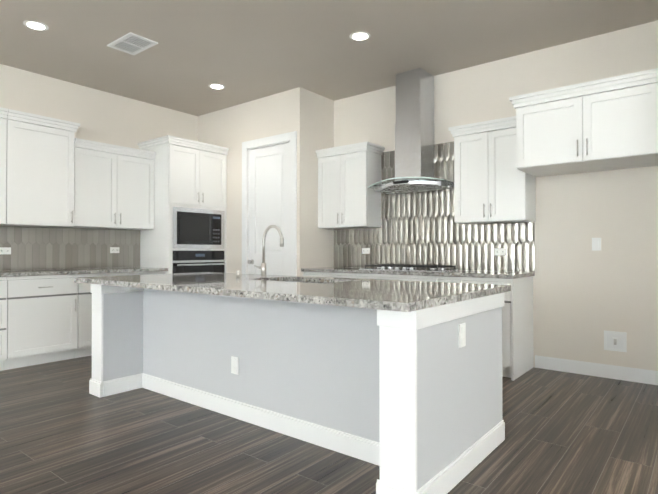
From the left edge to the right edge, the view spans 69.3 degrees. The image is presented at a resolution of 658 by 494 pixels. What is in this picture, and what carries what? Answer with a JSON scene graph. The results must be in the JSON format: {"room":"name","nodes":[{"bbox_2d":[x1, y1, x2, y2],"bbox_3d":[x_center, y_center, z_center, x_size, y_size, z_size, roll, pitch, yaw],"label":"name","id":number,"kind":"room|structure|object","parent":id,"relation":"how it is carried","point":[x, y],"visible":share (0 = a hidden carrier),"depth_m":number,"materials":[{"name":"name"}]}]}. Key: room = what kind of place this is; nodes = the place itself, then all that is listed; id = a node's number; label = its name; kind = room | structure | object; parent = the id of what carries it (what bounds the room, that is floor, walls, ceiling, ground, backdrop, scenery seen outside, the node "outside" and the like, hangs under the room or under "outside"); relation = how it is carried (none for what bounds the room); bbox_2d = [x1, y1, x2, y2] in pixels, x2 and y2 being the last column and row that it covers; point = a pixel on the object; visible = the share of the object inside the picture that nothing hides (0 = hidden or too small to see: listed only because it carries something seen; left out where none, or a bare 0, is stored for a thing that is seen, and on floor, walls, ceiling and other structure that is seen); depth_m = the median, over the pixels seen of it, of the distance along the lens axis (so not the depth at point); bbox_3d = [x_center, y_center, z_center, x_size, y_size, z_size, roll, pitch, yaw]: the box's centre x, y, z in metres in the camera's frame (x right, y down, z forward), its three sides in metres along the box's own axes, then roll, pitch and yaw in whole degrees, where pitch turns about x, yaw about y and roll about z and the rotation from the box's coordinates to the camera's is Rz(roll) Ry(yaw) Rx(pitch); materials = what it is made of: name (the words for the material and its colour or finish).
{"room":"kitchen","nodes":[
{"label":"kitchen","id":0,"kind":"room"},
{"bbox_2d":[0,355,657,493],"bbox_3d":[-0.391,1.147,0.072,10.960,0.060,10.280,0,-1,38],"label":"floor","id":1,"kind":"structure","parent":0,"point":[63,430],"depth_m":2.72,"materials":[{"name":"brown wood"}]},
{"bbox_2d":[0,275,19,370],"bbox_3d":[-3.413,0.716,4.366,0.610,0.878,0.744,0,-1,38],"label":"base cabinet","id":2,"kind":"object","parent":1,"relation":"on","point":[9,288],"depth_m":4.43,"materials":[{"name":"white wood"}]},
{"bbox_2d":[16,275,87,367],"bbox_3d":[-3.006,0.721,4.880,0.610,0.878,0.702,0,-1,38],"label":"base cabinet","id":3,"kind":"object","parent":1,"relation":"on","point":[53,325],"depth_m":4.73,"materials":[{"name":"white wood"}]},
{"bbox_2d":[0,267,167,278],"bbox_3d":[-3.123,0.262,4.712,0.640,0.035,3.047,0,-1,38],"label":"countertop","id":4,"kind":"structure","parent":3,"relation":"on","point":[63,270],"depth_m":5.05,"materials":[{"name":"grey stone"}]},
{"bbox_2d":[88,271,139,355],"bbox_3d":[-2.644,0.725,5.336,0.610,0.878,0.729,0,-1,38],"label":"base cabinet","id":5,"kind":"object","parent":1,"relation":"on","point":[125,272],"depth_m":5.02,"materials":[{"name":"white"}]},
{"bbox_2d":[140,271,167,274],"bbox_3d":[-2.345,0.728,5.713,0.610,0.878,0.503,0,-1,38],"label":"base cabinet","id":6,"kind":"object","parent":1,"relation":"on","point":[141,272],"depth_m":5.59,"materials":[{"name":"white"}]},
{"bbox_2d":[140,135,227,273],"bbox_3d":[-1.893,-0.078,6.248,0.663,2.500,0.878,0,-1,38],"label":"tall cabinet","id":7,"kind":"object","parent":1,"relation":"on","point":[163,199],"depth_m":5.96,"materials":[{"name":"white wood"}]},
{"bbox_2d":[172,251,224,273],"bbox_3d":[-1.815,0.394,6.183,0.571,0.693,0.778,0,-1,38],"label":"wall oven","id":8,"kind":"object","parent":7,"relation":"in","point":[182,261],"depth_m":6.01,"materials":[{"name":"grey"}]},
{"bbox_2d":[173,207,223,248],"bbox_3d":[-1.778,-0.231,6.158,0.367,0.503,0.778,0,-1,38],"label":"microwave","id":9,"kind":"object","parent":7,"relation":"in","point":[193,227],"depth_m":6.02,"materials":[{"name":"grey"}]},
{"bbox_2d":[89,277,504,493],"bbox_3d":[-0.420,0.707,3.276,2.858,0.878,1.099,0,-1,38],"label":"kitchen island","id":10,"kind":"object","parent":1,"relation":"on","point":[399,382],"depth_m":2.71,"materials":[{"name":"grey paint"}]},
{"bbox_2d":[74,273,509,312],"bbox_3d":[-0.435,0.293,3.240,2.884,0.124,1.250,0,-1,38],"label":"island countertop","id":11,"kind":"structure","parent":10,"relation":"on","point":[392,296],"depth_m":2.63,"materials":[{"name":"grey stone"}]},
{"bbox_2d":[236,225,283,277],"bbox_3d":[-0.536,0.033,3.688,0.496,0.403,0.067,0,-1,38],"label":"faucet","id":12,"kind":"object","parent":11,"relation":"on","point":[263,265],"depth_m":3.65,"materials":[{"name":"silver metal"}]},
{"bbox_2d":[303,272,360,278],"bbox_3d":[0.206,0.727,5.590,0.842,0.878,0.610,0,-1,38],"label":"base cabinet","id":13,"kind":"object","parent":1,"relation":"on","point":[357,275],"depth_m":5.32,"materials":[{"name":"white"}]},
{"bbox_2d":[361,272,436,281],"bbox_3d":[0.824,0.723,5.100,1.006,0.878,0.610,0,-1,38],"label":"base cabinet","id":14,"kind":"object","parent":1,"relation":"on","point":[405,278],"depth_m":4.78,"materials":[{"name":"white"}]},
{"bbox_2d":[437,276,468,282],"bbox_3d":[1.318,0.719,4.709,0.391,0.878,0.610,0,-1,38],"label":"base cabinet","id":15,"kind":"object","parent":1,"relation":"on","point":[451,279],"depth_m":4.45,"materials":[{"name":"white"}]},
{"bbox_2d":[469,276,533,380],"bbox_3d":[1.599,0.717,4.486,0.459,0.878,0.610,0,-1,38],"label":"base cabinet","id":16,"kind":"object","parent":1,"relation":"on","point":[517,310],"depth_m":4.22,"materials":[{"name":"white wood"}]},
{"bbox_2d":[301,268,534,279],"bbox_3d":[0.824,0.265,5.085,2.444,0.035,0.640,0,-1,38],"label":"countertop","id":17,"kind":"structure","parent":16,"relation":"on","point":[368,271],"depth_m":4.72,"materials":[{"name":"grey stone"}]},
{"bbox_2d":[359,264,457,271],"bbox_3d":[0.838,0.221,5.068,0.910,0.052,0.520,0,-1,38],"label":"cooktop","id":18,"kind":"object","parent":17,"relation":"in","point":[381,267],"depth_m":4.93,"materials":[{"name":"silver metal"}]},
{"bbox_2d":[0,20,657,370],"bbox_3d":[-0.391,-0.408,0.086,10.960,3.050,10.280,0,-1,38],"label":"wall","id":19,"kind":"structure","parent":0,"point":[585,296],"depth_m":4.58,"materials":[{"name":"beige paint"}]},
{"bbox_2d":[0,107,15,226],"bbox_3d":[-3.482,-0.784,4.502,0.350,1.120,0.775,0,-1,38],"label":"upper cabinet","id":20,"kind":"object","parent":19,"relation":"attached to","point":[7,116],"depth_m":4.66,"materials":[{"name":"white wood"}]},
{"bbox_2d":[16,111,83,230],"bbox_3d":[-3.084,-0.779,5.003,0.350,1.120,0.775,0,-1,38],"label":"upper cabinet","id":21,"kind":"object","parent":19,"relation":"attached to","point":[49,158],"depth_m":4.95,"materials":[{"name":"white wood"}]},
{"bbox_2d":[0,226,139,270],"bbox_3d":[-3.366,0.009,4.907,0.018,0.473,3.047,0,-1,38],"label":"backsplash","id":22,"kind":"structure","parent":19,"relation":"attached to","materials":[{"name":"grey tile"}]},
{"bbox_2d":[80,139,155,230],"bbox_3d":[-2.595,-0.698,5.636,0.330,0.950,0.957,0,-1,38],"label":"upper cabinet","id":23,"kind":"object","parent":19,"relation":"attached to","point":[120,182],"depth_m":5.56,"materials":[{"name":"white wood"}]},
{"bbox_2d":[247,142,289,275],"bbox_3d":[-0.756,-0.049,5.900,0.728,2.412,0.105,0,-1,38],"label":"pantry door","id":24,"kind":"structure","parent":19,"relation":"in","point":[269,185],"depth_m":5.91,"materials":[{"name":"white wood"}]},
{"bbox_2d":[242,131,296,275],"bbox_3d":[-0.740,-0.099,5.922,0.950,2.534,0.078,0,-1,38],"label":"door frame","id":25,"kind":"structure","parent":19,"relation":"attached to","point":[290,137],"depth_m":5.83,"materials":[{"name":"white wood"}]},
{"bbox_2d":[317,142,384,231],"bbox_3d":[0.244,-0.707,5.752,0.718,0.950,0.330,0,-1,38],"label":"upper cabinet","id":26,"kind":"object","parent":19,"relation":"attached to","point":[351,178],"depth_m":5.58,"materials":[{"name":"white wood"}]},
{"bbox_2d":[368,68,453,193],"bbox_3d":[0.873,-1.253,5.126,0.906,1.263,0.536,0,-1,38],"label":"range hood","id":27,"kind":"object","parent":19,"relation":"attached to","point":[417,165],"depth_m":5.10,"materials":[{"name":"silver metal"}]},
{"bbox_2d":[393,116,436,183],"bbox_3d":[0.939,-1.030,5.207,0.311,0.615,0.325,0,-1,38],"label":"hood chimney","id":28,"kind":"object","parent":19,"relation":"attached to","point":[415,153],"depth_m":5.08,"materials":[{"name":"silver metal"}]},
{"bbox_2d":[396,68,433,123],"bbox_3d":[0.941,-1.610,5.215,0.298,0.546,0.319,0,-1,38],"label":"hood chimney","id":29,"kind":"object","parent":19,"relation":"attached to","point":[415,87],"depth_m":5.09,"materials":[{"name":"silver metal"}]},
{"bbox_2d":[334,142,534,271],"bbox_3d":[1.018,-0.439,5.335,2.443,1.375,0.018,0,-1,38],"label":"backsplash","id":30,"kind":"structure","parent":19,"relation":"attached to","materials":[{"name":"tile"}]},
{"bbox_2d":[453,117,536,223],"bbox_3d":[1.617,-0.717,4.663,0.686,0.950,0.330,0,-1,38],"label":"upper cabinet","id":31,"kind":"object","parent":19,"relation":"attached to","point":[486,188],"depth_m":4.54,"materials":[{"name":"white wood"}]},
{"bbox_2d":[513,68,657,176],"bbox_3d":[2.203,-0.983,4.016,1.035,0.610,0.620,0,-1,38],"label":"upper cabinet","id":32,"kind":"object","parent":19,"relation":"attached to","point":[611,123],"depth_m":3.77,"materials":[{"name":"white wood"}]},
{"bbox_2d":[535,355,657,384],"bbox_3d":[2.393,1.095,4.237,1.060,0.116,0.014,0,-1,38],"label":"baseboard","id":33,"kind":"structure","parent":19,"relation":"attached to","point":[645,376],"depth_m":4.22,"materials":[{"name":"white wood"}]},
{"bbox_2d":[592,238,600,250],"bbox_3d":[2.389,-0.026,4.250,0.072,0.115,0.010,0,-1,38],"label":"light switch","id":34,"kind":"object","parent":19,"relation":"attached to","point":[596,244],"visible":1,"depth_m":4.25,"materials":[{"name":"white plastic"}]},
{"bbox_2d":[604,330,626,351],"bbox_3d":[2.500,0.823,4.158,0.170,0.170,0.024,0,-1,38],"label":"outlet box","id":35,"kind":"object","parent":19,"relation":"attached to","point":[615,341],"visible":1,"depth_m":4.15,"materials":[{"name":"white plastic"}]},
{"bbox_2d":[0,0,657,115],"bbox_3d":[-0.391,-1.983,0.100,10.960,0.100,10.280,0,-1,38],"label":"ceiling","id":36,"kind":"structure","parent":0,"point":[243,51],"depth_m":4.34,"materials":[{"name":"paint"}]},
{"bbox_2d":[23,20,48,30],"bbox_3d":[-2.510,-1.893,4.075,0.189,0.007,0.189,0,-1,32],"label":"recessed light","id":37,"kind":"object","parent":36,"relation":"in","point":[35,25],"depth_m":4.07,"materials":[{"name":"white"}]},
{"bbox_2d":[107,32,157,54],"bbox_3d":[-1.832,-1.887,4.431,0.420,0.012,0.270,0,-1,38],"label":"ceiling vent","id":38,"kind":"object","parent":36,"relation":"in","point":[131,43],"visible":0.98,"depth_m":4.42,"materials":[{"name":"white metal"}]},
{"bbox_2d":[208,84,224,88],"bbox_3d":[-1.317,-1.879,5.580,0.189,0.007,0.189,0,-1,32],"label":"recessed light","id":39,"kind":"object","parent":36,"relation":"in","point":[215,86],"depth_m":5.57,"materials":[{"name":"white"}]},
{"bbox_2d":[349,31,370,40],"bbox_3d":[0.278,-1.891,4.277,0.189,0.007,0.189,0,-1,29],"label":"recessed light","id":40,"kind":"object","parent":36,"relation":"in","point":[355,36],"depth_m":4.27,"materials":[{"name":"white plastic"}]}
]}

